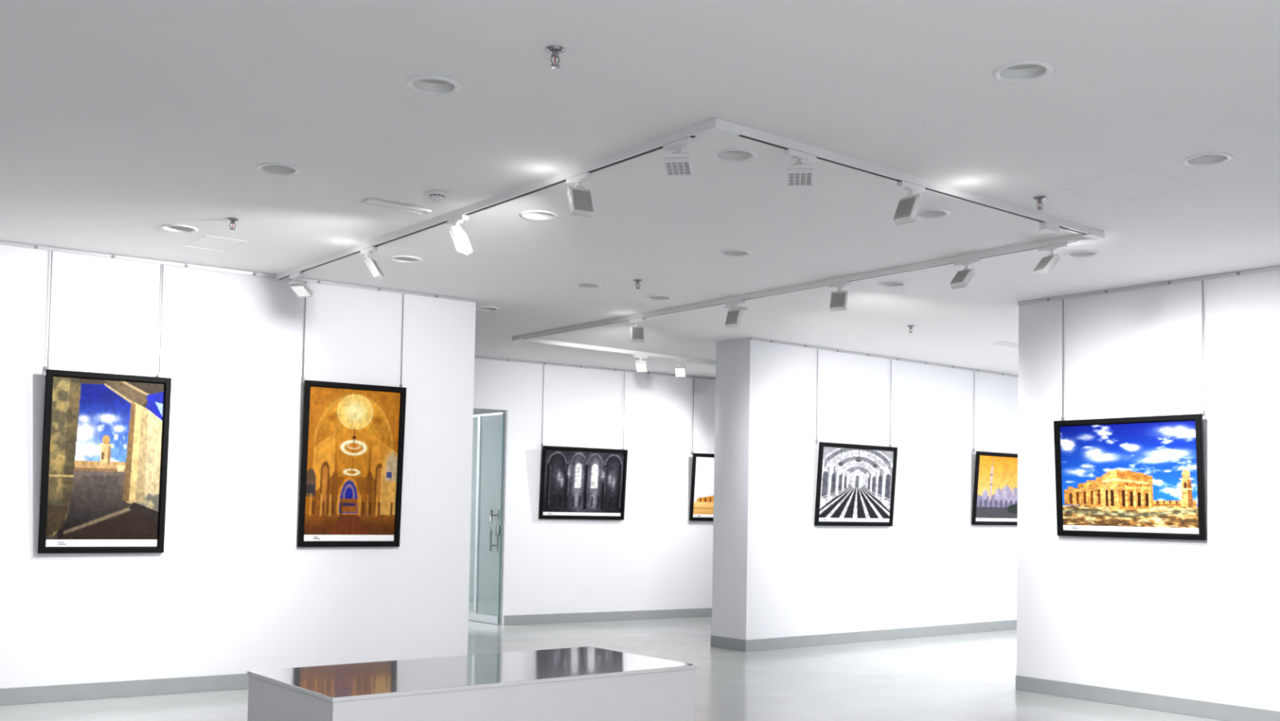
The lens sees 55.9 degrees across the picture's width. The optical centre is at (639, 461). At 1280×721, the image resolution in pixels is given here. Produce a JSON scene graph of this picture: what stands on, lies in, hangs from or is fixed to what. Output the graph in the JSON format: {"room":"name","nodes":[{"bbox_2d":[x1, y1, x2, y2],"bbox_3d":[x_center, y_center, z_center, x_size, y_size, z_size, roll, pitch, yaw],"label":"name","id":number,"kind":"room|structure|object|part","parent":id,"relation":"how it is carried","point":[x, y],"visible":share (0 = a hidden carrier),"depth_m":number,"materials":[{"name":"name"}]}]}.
{"room":"museum","nodes":[
{"label":"museum","id":0,"kind":"room"},
{"bbox_2d":[0,244,475,688],"bbox_3d":[-5.067,0.028,6.979,8.903,2.900,0.281,3,-3,-34],"label":"wall","id":1,"kind":"structure","parent":0,"point":[231,590],"depth_m":8.32,"materials":[{"name":"paint"}]},
{"bbox_2d":[0,673,248,705],"bbox_3d":[-5.001,1.421,6.812,8.881,0.104,0.012,3,-3,-34],"label":"baseboard","id":2,"kind":"structure","parent":1,"relation":"attached to","point":[67,692],"depth_m":7.89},
{"bbox_2d":[0,240,476,302],"bbox_3d":[-4.948,-1.411,6.918,8.880,0.022,0.017,3,-3,-34],"label":"rail","id":3,"kind":"object","parent":1,"relation":"attached to","point":[16,244],"visible":1,"depth_m":8.29,"materials":[{"name":"silver metal"}]},
{"bbox_2d":[37,250,171,553],"bbox_3d":[-3.456,-0.369,7.848,0.755,1.930,0.085,3,-3,-34],"label":"framed photograph","id":4,"kind":"object","parent":3,"relation":"hanging from","point":[105,438],"visible":1,"depth_m":7.83,"materials":[{"name":"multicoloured paper"}]},
{"bbox_3d":[-3.463,0.014,7.833,0.755,1.165,0.030,3,0,-34],"label":"frame moulding","id":5,"kind":"part","parent":4,"relation":"part of","materials":[{"name":"black wood"}]},
{"bbox_2d":[45,376,164,539],"bbox_3d":[-3.464,-0.009,7.835,0.671,1.036,0.001,3,0,-34],"label":"print","id":6,"kind":"object","parent":4,"relation":"on","point":[105,448],"depth_m":7.83},
{"bbox_2d":[297,281,406,546],"bbox_3d":[-2.078,-0.325,8.782,0.765,1.895,0.085,3,-3,-34],"label":"framed photograph","id":7,"kind":"object","parent":3,"relation":"hanging from","point":[353,439],"visible":1,"depth_m":8.76,"materials":[{"name":"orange paper"}]},
{"bbox_3d":[-2.084,0.030,8.768,0.765,1.185,0.030,3,0,-34],"label":"frame moulding","id":8,"kind":"part","parent":7,"relation":"part of","materials":[{"name":"black wood"}]},
{"bbox_2d":[304,386,399,534],"bbox_3d":[-2.085,0.007,8.771,0.681,1.056,0.001,3,0,-34],"label":"print","id":9,"kind":"object","parent":7,"relation":"on","point":[353,444],"depth_m":8.77},
{"bbox_2d":[473,358,715,625],"bbox_3d":[-3.318,0.257,12.096,18.123,2.900,0.249,2,-3,-33],"label":"wall","id":10,"kind":"structure","parent":0,"point":[655,557],"depth_m":13.85,"materials":[{"name":"paint"}]},
{"bbox_2d":[468,408,506,624],"bbox_3d":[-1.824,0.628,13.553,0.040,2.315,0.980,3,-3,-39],"label":"door frame","id":11,"kind":"structure","parent":10,"relation":"attached to","point":[474,616],"depth_m":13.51,"materials":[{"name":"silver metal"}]},
{"bbox_2d":[468,414,502,616],"bbox_3d":[-1.824,0.626,13.553,0.012,2.290,0.980,3,-3,-39],"label":"glass leaf","id":12,"kind":"object","parent":11,"relation":"attached to","point":[491,456],"depth_m":13.39,"materials":[{"name":"clear glass"}]},
{"bbox_2d":[489,413,504,622],"bbox_3d":[-1.824,0.626,13.553,0.124,2.290,0.992,3,-3,-39],"label":"door","id":13,"kind":"structure","parent":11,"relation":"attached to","point":[503,413],"depth_m":13.18,"materials":[{"name":"silver metal"}]},
{"bbox_3d":[-1.595,0.759,13.260,0.124,0.450,0.023,3,-3,-39],"label":"pull handles","id":14,"kind":"part","parent":13,"relation":"part of","materials":[{"name":"silver metal"}]},
{"bbox_2d":[495,525,499,534],"bbox_3d":[-1.544,0.752,13.198,0.040,0.100,0.060,3,-3,-39],"label":"lock","id":15,"kind":"object","parent":13,"relation":"attached to","point":[497,530],"visible":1,"depth_m":13.18,"materials":[{"name":"silver metal"}]},
{"bbox_2d":[474,355,715,379],"bbox_3d":[0.589,-1.018,14.499,9.049,0.022,0.017,2,-3,-33],"label":"rail","id":16,"kind":"object","parent":10,"relation":"attached to","point":[475,357],"visible":0.31,"depth_m":13.70,"materials":[{"name":"silver metal"}]},
{"bbox_2d":[538,373,627,519],"bbox_3d":[-0.622,-0.201,13.640,1.100,1.716,0.085,2,-3,-33],"label":"framed photograph","id":17,"kind":"object","parent":16,"relation":"hanging from","point":[576,482],"visible":1,"depth_m":13.61,"materials":[{"name":"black paper"}]},
{"bbox_2d":[542,449,623,512],"bbox_3d":[-0.630,0.234,13.624,1.016,0.690,0.001,2,1,-33],"label":"print","id":18,"kind":"object","parent":17,"relation":"on","point":[575,481],"depth_m":13.62},
{"bbox_3d":[-0.630,0.252,13.623,1.100,0.810,0.030,2,1,-33],"label":"frame moulding","id":19,"kind":"part","parent":17,"relation":"part of","materials":[{"name":"black wood"}]},
{"bbox_2d":[688,382,714,520],"bbox_3d":[1.096,-0.127,14.750,1.120,1.716,0.085,2,-3,-33],"label":"framed photograph","id":20,"kind":"object","parent":16,"relation":"hanging from","point":[701,502],"visible":0.27,"depth_m":14.51,"materials":[{"name":"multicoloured paper"}]},
{"bbox_3d":[1.088,0.326,14.732,1.120,0.810,0.030,2,1,-33],"label":"frame moulding","id":21,"kind":"part","parent":20,"relation":"part of","materials":[{"name":"black wood"}]},
{"bbox_2d":[693,456,714,514],"bbox_3d":[1.087,0.307,14.734,1.036,0.690,0.001,2,1,-33],"label":"print","id":22,"kind":"object","parent":20,"relation":"on","point":[704,467],"depth_m":14.53},
{"bbox_2d":[503,608,711,625],"bbox_3d":[1.429,1.852,14.970,6.923,0.104,0.012,2,-3,-33],"label":"baseboard","id":23,"kind":"structure","parent":10,"relation":"attached to","point":[695,612],"depth_m":13.78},
{"bbox_2d":[0,599,1224,720],"bbox_3d":[0.263,1.673,7.556,18.000,0.150,17.500,3,-3,-39],"label":"floor","id":24,"kind":"structure","parent":0,"point":[970,676],"depth_m":9.05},
{"bbox_2d":[247,646,697,720],"bbox_3d":[-0.665,1.172,5.035,1.700,0.618,0.800,3,-3,-39],"label":"plinth","id":25,"kind":"object","parent":24,"relation":"on","point":[584,683],"visible":1,"depth_m":4.80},
{"bbox_2d":[0,0,1279,377],"bbox_3d":[0.381,-1.391,7.596,18.400,0.180,17.700,3,-3,-39],"label":"ceiling","id":26,"kind":"structure","parent":0,"point":[121,121],"depth_m":5.34,"materials":[{"name":"paint"}]},
{"bbox_2d":[160,223,198,233],"bbox_3d":[-2.715,-1.388,7.119,0.208,0.043,0.208,3,-3,-39],"label":"recessed light","id":27,"kind":"object","parent":26,"relation":"in","point":[175,228],"visible":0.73,"depth_m":7.17,"materials":[{"name":"white plastic"}]},
{"bbox_2d":[184,235,245,251],"bbox_3d":[-2.649,-1.358,7.530,0.250,0.002,0.400,3,-3,-39],"label":"ceiling access panel","id":28,"kind":"object","parent":26,"relation":"in","point":[206,235],"depth_m":7.51,"materials":[{"name":"white paint"}]},
{"bbox_2d":[226,217,239,230],"bbox_3d":[-2.317,-1.347,6.860,0.068,0.061,0.068,2,-2,-16],"label":"sprinkler","id":29,"kind":"object","parent":26,"relation":"attached to","point":[233,220],"visible":1,"depth_m":6.85,"materials":[{"name":"silver metal"}]},
{"bbox_2d":[256,162,301,176],"bbox_3d":[-1.740,-1.421,5.812,0.208,0.043,0.208,3,-3,-39],"label":"recessed light","id":30,"kind":"object","parent":26,"relation":"in","point":[272,168],"visible":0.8,"depth_m":5.87,"materials":[{"name":"white plastic"}]},
{"bbox_2d":[361,198,431,214],"bbox_3d":[-1.305,-1.367,6.481,0.370,0.012,0.090,3,-3,-39],"label":"ceiling vent","id":31,"kind":"object","parent":26,"relation":"in","point":[372,202],"visible":1,"depth_m":6.46,"materials":[{"name":"white metal"}]},
{"bbox_2d":[390,255,422,262],"bbox_3d":[-1.529,-1.337,7.893,0.208,0.043,0.208,3,-3,-39],"label":"recessed light","id":32,"kind":"object","parent":26,"relation":"in","point":[402,259],"visible":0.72,"depth_m":7.95,"materials":[{"name":"white plastic"}]},
{"bbox_2d":[406,75,461,95],"bbox_3d":[-0.788,-1.450,4.614,0.208,0.043,0.208,3,-3,-39],"label":"recessed light","id":33,"kind":"object","parent":26,"relation":"in","point":[429,85],"visible":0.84,"depth_m":4.67,"materials":[{"name":"white plastic"}]},
{"bbox_2d":[426,190,447,203],"bbox_3d":[-1.044,-1.355,6.204,0.104,0.051,0.104,3,-3,-39],"label":"smoke detector","id":34,"kind":"object","parent":26,"relation":"attached to","point":[434,196],"visible":1,"depth_m":6.17,"materials":[{"name":"white plastic"}]},
{"bbox_2d":[475,306,498,311],"bbox_3d":[-1.251,-1.258,9.810,0.208,0.043,0.208,3,-3,-39],"label":"recessed light","id":35,"kind":"object","parent":26,"relation":"in","point":[477,308],"visible":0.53,"depth_m":9.87,"materials":[{"name":"white plastic"}]},
{"bbox_2d":[520,209,557,220],"bbox_3d":[-0.555,-1.368,6.636,0.208,0.043,0.208,3,-3,-39],"label":"recessed light","id":36,"kind":"object","parent":26,"relation":"in","point":[535,215],"visible":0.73,"depth_m":6.70,"materials":[{"name":"white plastic"}]},
{"bbox_2d":[545,45,564,68],"bbox_3d":[-0.297,-1.412,4.225,0.068,0.061,0.068,2,-2,-16],"label":"sprinkler","id":37,"kind":"object","parent":26,"relation":"attached to","point":[555,51],"visible":1,"depth_m":4.22,"materials":[{"name":"silver metal"}]},
{"bbox_2d":[573,282,602,288],"bbox_3d":[-0.375,-1.284,8.705,0.208,0.043,0.208,3,-3,-39],"label":"recessed light","id":38,"kind":"object","parent":26,"relation":"in","point":[582,285],"visible":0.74,"depth_m":8.76,"materials":[{"name":"white plastic"}]},
{"bbox_2d":[632,279,642,288],"bbox_3d":[-0.016,-1.243,8.480,0.068,0.061,0.068,2,-2,-16],"label":"sprinkler","id":39,"kind":"object","parent":26,"relation":"attached to","point":[637,281],"visible":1,"depth_m":8.47,"materials":[{"name":"silver metal"}]},
{"bbox_2d":[633,354,648,372],"bbox_3d":[0.012,-1.006,12.404,0.128,0.159,0.200,0,-2,15],"label":"track spotlight","id":40,"kind":"object","parent":26,"relation":"hanging from","point":[641,365],"visible":1,"depth_m":12.40,"materials":[{"name":"white metal"}]},
{"bbox_2d":[645,294,672,300],"bbox_3d":[0.144,-1.258,9.161,0.208,0.043,0.208,3,-3,-39],"label":"recessed light","id":41,"kind":"object","parent":26,"relation":"in","point":[654,297],"visible":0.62,"depth_m":9.22,"materials":[{"name":"white plastic"}]},
{"bbox_2d":[662,136,694,176],"bbox_3d":[0.164,-1.297,5.142,0.133,0.133,0.158,1,-2,1],"label":"track spotlight","id":42,"kind":"object","parent":26,"relation":"hanging from","point":[677,163],"visible":1,"depth_m":5.12,"materials":[{"name":"white metal"}]},
{"bbox_2d":[672,359,687,377],"bbox_3d":[0.424,-0.981,12.732,0.127,0.170,0.192,0,-2,15],"label":"track spotlight","id":43,"kind":"object","parent":26,"relation":"hanging from","point":[680,370],"visible":1,"depth_m":12.73,"materials":[{"name":"white metal"}]},
{"bbox_2d":[274,117,1104,364],"bbox_3d":[2.400,-1.116,10.477,10.227,0.075,6.029,3,-3,-39],"label":"track","id":44,"kind":"object","parent":26,"relation":"attached to","point":[1047,223],"depth_m":6.47,"materials":[{"name":"white metal"}]},
{"bbox_2d":[288,271,313,297],"bbox_3d":[-2.346,-1.214,8.307,0.160,0.146,0.185,0,-2,19],"label":"track spotlight","id":45,"kind":"object","parent":44,"relation":"attached to","point":[300,288],"visible":1,"depth_m":8.30,"materials":[{"name":"white metal"}]},
{"bbox_2d":[360,245,383,280],"bbox_3d":[-1.661,-1.214,7.417,0.166,0.191,0.133,1,-2,12],"label":"track spotlight","id":46,"kind":"object","parent":44,"relation":"attached to","point":[371,264],"visible":1,"depth_m":7.37,"materials":[{"name":"white metal"}]},
{"bbox_2d":[447,214,472,254],"bbox_3d":[-0.997,-1.231,6.585,0.162,0.196,0.117,0,-2,20],"label":"track spotlight","id":47,"kind":"object","parent":44,"relation":"attached to","point":[460,239],"visible":1,"depth_m":6.54,"materials":[{"name":"white metal"}]},
{"bbox_2d":[565,171,594,217],"bbox_3d":[-0.290,-1.251,5.703,0.122,0.199,0.170,3,-3,-39],"label":"track spotlight","id":48,"kind":"object","parent":44,"relation":"attached to","point":[580,198],"visible":1,"depth_m":5.67,"materials":[{"name":"white metal"}]},
{"bbox_2d":[629,317,645,342],"bbox_3d":[-0.024,-1.081,9.997,0.116,0.198,0.162,1,-2,-8],"label":"track spotlight","id":49,"kind":"object","parent":44,"relation":"attached to","point":[637,331],"visible":1,"depth_m":9.96,"materials":[{"name":"white metal"}]},
{"bbox_2d":[711,147,757,162],"bbox_3d":[0.426,-1.396,5.449,0.208,0.043,0.208,3,-3,-39],"label":"recessed light","id":50,"kind":"object","parent":26,"relation":"in","point":[731,154],"visible":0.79,"depth_m":5.51,"materials":[{"name":"white plastic"}]},
{"bbox_2d":[724,299,744,328],"bbox_3d":[0.698,-1.103,9.064,0.106,0.198,0.170,3,-3,-39],"label":"track spotlight","id":51,"kind":"object","parent":26,"relation":"hanging from","point":[734,316],"visible":1,"depth_m":9.04,"materials":[{"name":"white metal"}]},
{"bbox_2d":[718,248,751,257],"bbox_3d":[0.593,-1.313,7.520,0.208,0.043,0.208,3,-3,-39],"label":"recessed light","id":52,"kind":"object","parent":26,"relation":"in","point":[728,252],"visible":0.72,"depth_m":7.58,"materials":[{"name":"white plastic"}]},
{"bbox_2d":[724,305,750,311],"bbox_3d":[0.772,-1.230,9.576,0.208,0.043,0.208,3,-3,-39],"label":"recessed light","id":53,"kind":"object","parent":26,"relation":"in","point":[744,308],"visible":0.54,"depth_m":9.59,"materials":[{"name":"white plastic"}]},
{"bbox_2d":[783,148,816,186],"bbox_3d":[0.700,-1.282,5.273,0.132,0.133,0.158,1,-2,13],"label":"track spotlight","id":54,"kind":"object","parent":26,"relation":"hanging from","point":[799,174],"visible":1,"depth_m":5.25,"materials":[{"name":"white metal"}]},
{"bbox_2d":[828,280,850,311],"bbox_3d":[1.351,-1.124,8.254,0.122,0.196,0.170,3,-3,-39],"label":"track spotlight","id":55,"kind":"object","parent":26,"relation":"hanging from","point":[838,299],"visible":1,"depth_m":8.23,"materials":[{"name":"white metal"}]},
{"bbox_2d":[877,280,907,287],"bbox_3d":[1.767,-1.256,8.451,0.208,0.043,0.208,3,-3,-39],"label":"recessed light","id":56,"kind":"object","parent":26,"relation":"in","point":[888,283],"visible":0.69,"depth_m":8.51,"materials":[{"name":"white plastic"}]},
{"bbox_2d":[893,180,925,225],"bbox_3d":[1.292,-1.222,5.750,0.170,0.195,0.117,3,-3,-39],"label":"track spotlight","id":57,"kind":"object","parent":26,"relation":"hanging from","point":[908,208],"visible":1,"depth_m":5.71,"materials":[{"name":"white metal"}]},
{"bbox_2d":[906,324,915,333],"bbox_3d":[2.318,-1.129,10.330,0.068,0.061,0.068,2,-2,-16],"label":"sprinkler","id":58,"kind":"object","parent":26,"relation":"attached to","point":[910,326],"visible":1,"depth_m":10.32,"materials":[{"name":"silver metal"}]},
{"bbox_2d":[916,208,950,218],"bbox_3d":[1.550,-1.337,6.442,0.208,0.043,0.208,3,-3,-39],"label":"recessed light","id":59,"kind":"object","parent":26,"relation":"in","point":[927,213],"visible":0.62,"depth_m":6.51,"materials":[{"name":"white plastic"}]},
{"bbox_2d":[949,257,980,288],"bbox_3d":[1.989,-1.152,7.434,0.125,0.180,0.170,3,-3,-39],"label":"track spotlight","id":60,"kind":"object","parent":26,"relation":"hanging from","point":[962,277],"visible":1,"depth_m":7.41,"materials":[{"name":"white metal"}]},
{"bbox_2d":[988,341,1018,347],"bbox_3d":[3.464,-1.094,11.330,0.500,0.012,0.100,3,-3,-39],"label":"ceiling light","id":61,"kind":"object","parent":26,"relation":"in","point":[1000,343],"visible":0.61,"depth_m":11.27,"materials":[{"name":"white metal"}]},
{"bbox_2d":[992,60,1053,82],"bbox_3d":[1.382,-1.421,4.357,0.208,0.043,0.208,3,-3,-39],"label":"recessed light","id":62,"kind":"object","parent":26,"relation":"in","point":[1024,71],"visible":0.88,"depth_m":4.41,"materials":[{"name":"white plastic"}]},
{"bbox_2d":[1032,195,1047,210],"bbox_3d":[2.016,-1.298,6.085,0.068,0.061,0.068,2,-2,-16],"label":"sprinkler","id":63,"kind":"object","parent":26,"relation":"attached to","point":[1039,198],"visible":1,"depth_m":6.08,"materials":[{"name":"silver metal"}]},
{"bbox_2d":[1032,243,1066,276],"bbox_3d":[2.358,-1.163,6.974,0.133,0.181,0.170,3,-3,-39],"label":"track spotlight","id":64,"kind":"object","parent":26,"relation":"hanging from","point":[1046,264],"visible":1,"depth_m":6.96,"materials":[{"name":"white metal"}]},
{"bbox_2d":[1063,249,1099,257],"bbox_3d":[2.695,-1.281,7.363,0.208,0.043,0.208,3,-3,-39],"label":"recessed light","id":65,"kind":"object","parent":26,"relation":"in","point":[1078,253],"visible":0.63,"depth_m":7.42,"materials":[{"name":"white plastic"}]},
{"bbox_2d":[1057,166,1198,204],"bbox_3d":[2.361,-1.332,5.849,0.500,0.002,0.450,3,-3,-39],"label":"ceiling access panel","id":66,"kind":"object","parent":26,"relation":"in","point":[1144,166],"depth_m":5.83,"materials":[{"name":"white paint"}]},
{"bbox_2d":[1182,151,1233,167],"bbox_3d":[2.531,-1.360,5.384,0.208,0.043,0.208,3,-3,-39],"label":"recessed light","id":67,"kind":"object","parent":26,"relation":"in","point":[1206,159],"visible":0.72,"depth_m":5.43,"materials":[{"name":"white plastic"}]},
{"bbox_2d":[711,337,1017,639],"bbox_3d":[3.280,0.422,13.270,6.240,2.900,0.470,3,-3,-39],"label":"wall partition","id":68,"kind":"structure","parent":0,"point":[776,573],"depth_m":12.02,"materials":[{"name":"paint"}]},
{"bbox_2d":[710,635,745,651],"bbox_3d":[0.821,1.698,11.259,0.012,0.104,0.470,3,-3,-39],"label":"baseboard","id":69,"kind":"structure","parent":68,"relation":"attached to","point":[731,643],"depth_m":11.25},
{"bbox_2d":[745,619,1017,651],"bbox_3d":[3.401,1.813,13.025,6.252,0.104,0.012,3,-3,-39],"label":"baseboard","id":70,"kind":"structure","parent":68,"relation":"attached to","point":[762,644],"depth_m":12.17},
{"bbox_2d":[750,337,1017,377],"bbox_3d":[3.463,-1.018,13.139,6.250,0.022,0.017,3,-3,-39],"label":"rail","id":71,"kind":"object","parent":68,"relation":"attached to","point":[751,338],"visible":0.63,"depth_m":12.29,"materials":[{"name":"silver metal"}]},
{"bbox_2d":[813,348,897,526],"bbox_3d":[2.167,-0.213,12.018,1.140,1.716,0.085,3,-3,-39],"label":"framed photograph","id":72,"kind":"object","parent":71,"relation":"hanging from","point":[855,484],"visible":1,"depth_m":11.98,"materials":[{"name":"white paper"}]},
{"bbox_3d":[2.159,0.239,12.000,1.140,0.810,0.030,3,1,-39],"label":"frame moulding","id":73,"kind":"part","parent":72,"relation":"part of","materials":[{"name":"black wood"}]},
{"bbox_2d":[818,446,893,518],"bbox_3d":[2.159,0.221,12.002,1.056,0.690,0.001,3,1,-39],"label":"print","id":74,"kind":"object","parent":72,"relation":"attached to","point":[856,483],"depth_m":11.99},
{"bbox_2d":[971,370,1017,525],"bbox_3d":[4.118,-0.127,13.587,1.140,1.696,0.085,3,-3,-39],"label":"framed photograph","id":75,"kind":"object","parent":71,"relation":"hanging from","point":[996,473],"visible":0.73,"depth_m":13.45,"materials":[{"name":"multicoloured paper"}]},
{"bbox_3d":[4.111,0.315,13.570,1.140,0.810,0.030,3,1,-39],"label":"frame moulding","id":76,"kind":"part","parent":75,"relation":"part of","materials":[{"name":"black wood"}]},
{"bbox_2d":[976,455,1017,518],"bbox_3d":[4.110,0.297,13.571,1.056,0.690,0.001,3,1,-39],"label":"print","id":77,"kind":"object","parent":75,"relation":"attached to","point":[997,482],"depth_m":13.48},
{"bbox_2d":[1016,269,1279,711],"bbox_3d":[5.529,0.178,5.905,0.280,2.900,8.270,3,-3,-39],"label":"wall","id":78,"kind":"structure","parent":0,"point":[1186,619],"depth_m":8.16,"materials":[{"name":"paint"}]},
{"bbox_2d":[1015,675,1279,720],"bbox_3d":[5.390,1.568,5.760,0.012,0.104,8.270,3,-3,-39],"label":"baseboard","id":79,"kind":"structure","parent":78,"relation":"attached to","point":[1213,710],"depth_m":8.18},
{"bbox_2d":[1017,265,1279,305],"bbox_3d":[5.438,-1.263,5.867,0.017,0.022,8.270,3,-3,-39],"label":"rail","id":80,"kind":"object","parent":78,"relation":"attached to","point":[1273,268],"visible":1,"depth_m":8.25,"materials":[{"name":"silver metal"}]},
{"bbox_2d":[1053,280,1206,540],"bbox_3d":[3.356,-0.332,8.328,0.085,1.721,1.075,3,-3,-39],"label":"framed photograph","id":81,"kind":"object","parent":80,"relation":"hanging from","point":[1140,477],"visible":1,"depth_m":8.28,"materials":[{"name":"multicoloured paper"}]},
{"bbox_2d":[1059,420,1198,528],"bbox_3d":[3.349,0.095,8.313,0.001,0.710,0.991,-2,0,-39],"label":"print","id":82,"kind":"object","parent":81,"relation":"attached to","point":[1132,474],"depth_m":8.29},
{"bbox_3d":[3.348,0.113,8.311,0.030,0.830,1.075,-2,0,-39],"label":"frame moulding","id":83,"kind":"part","parent":81,"relation":"part of","materials":[{"name":"black wood"}]}
]}

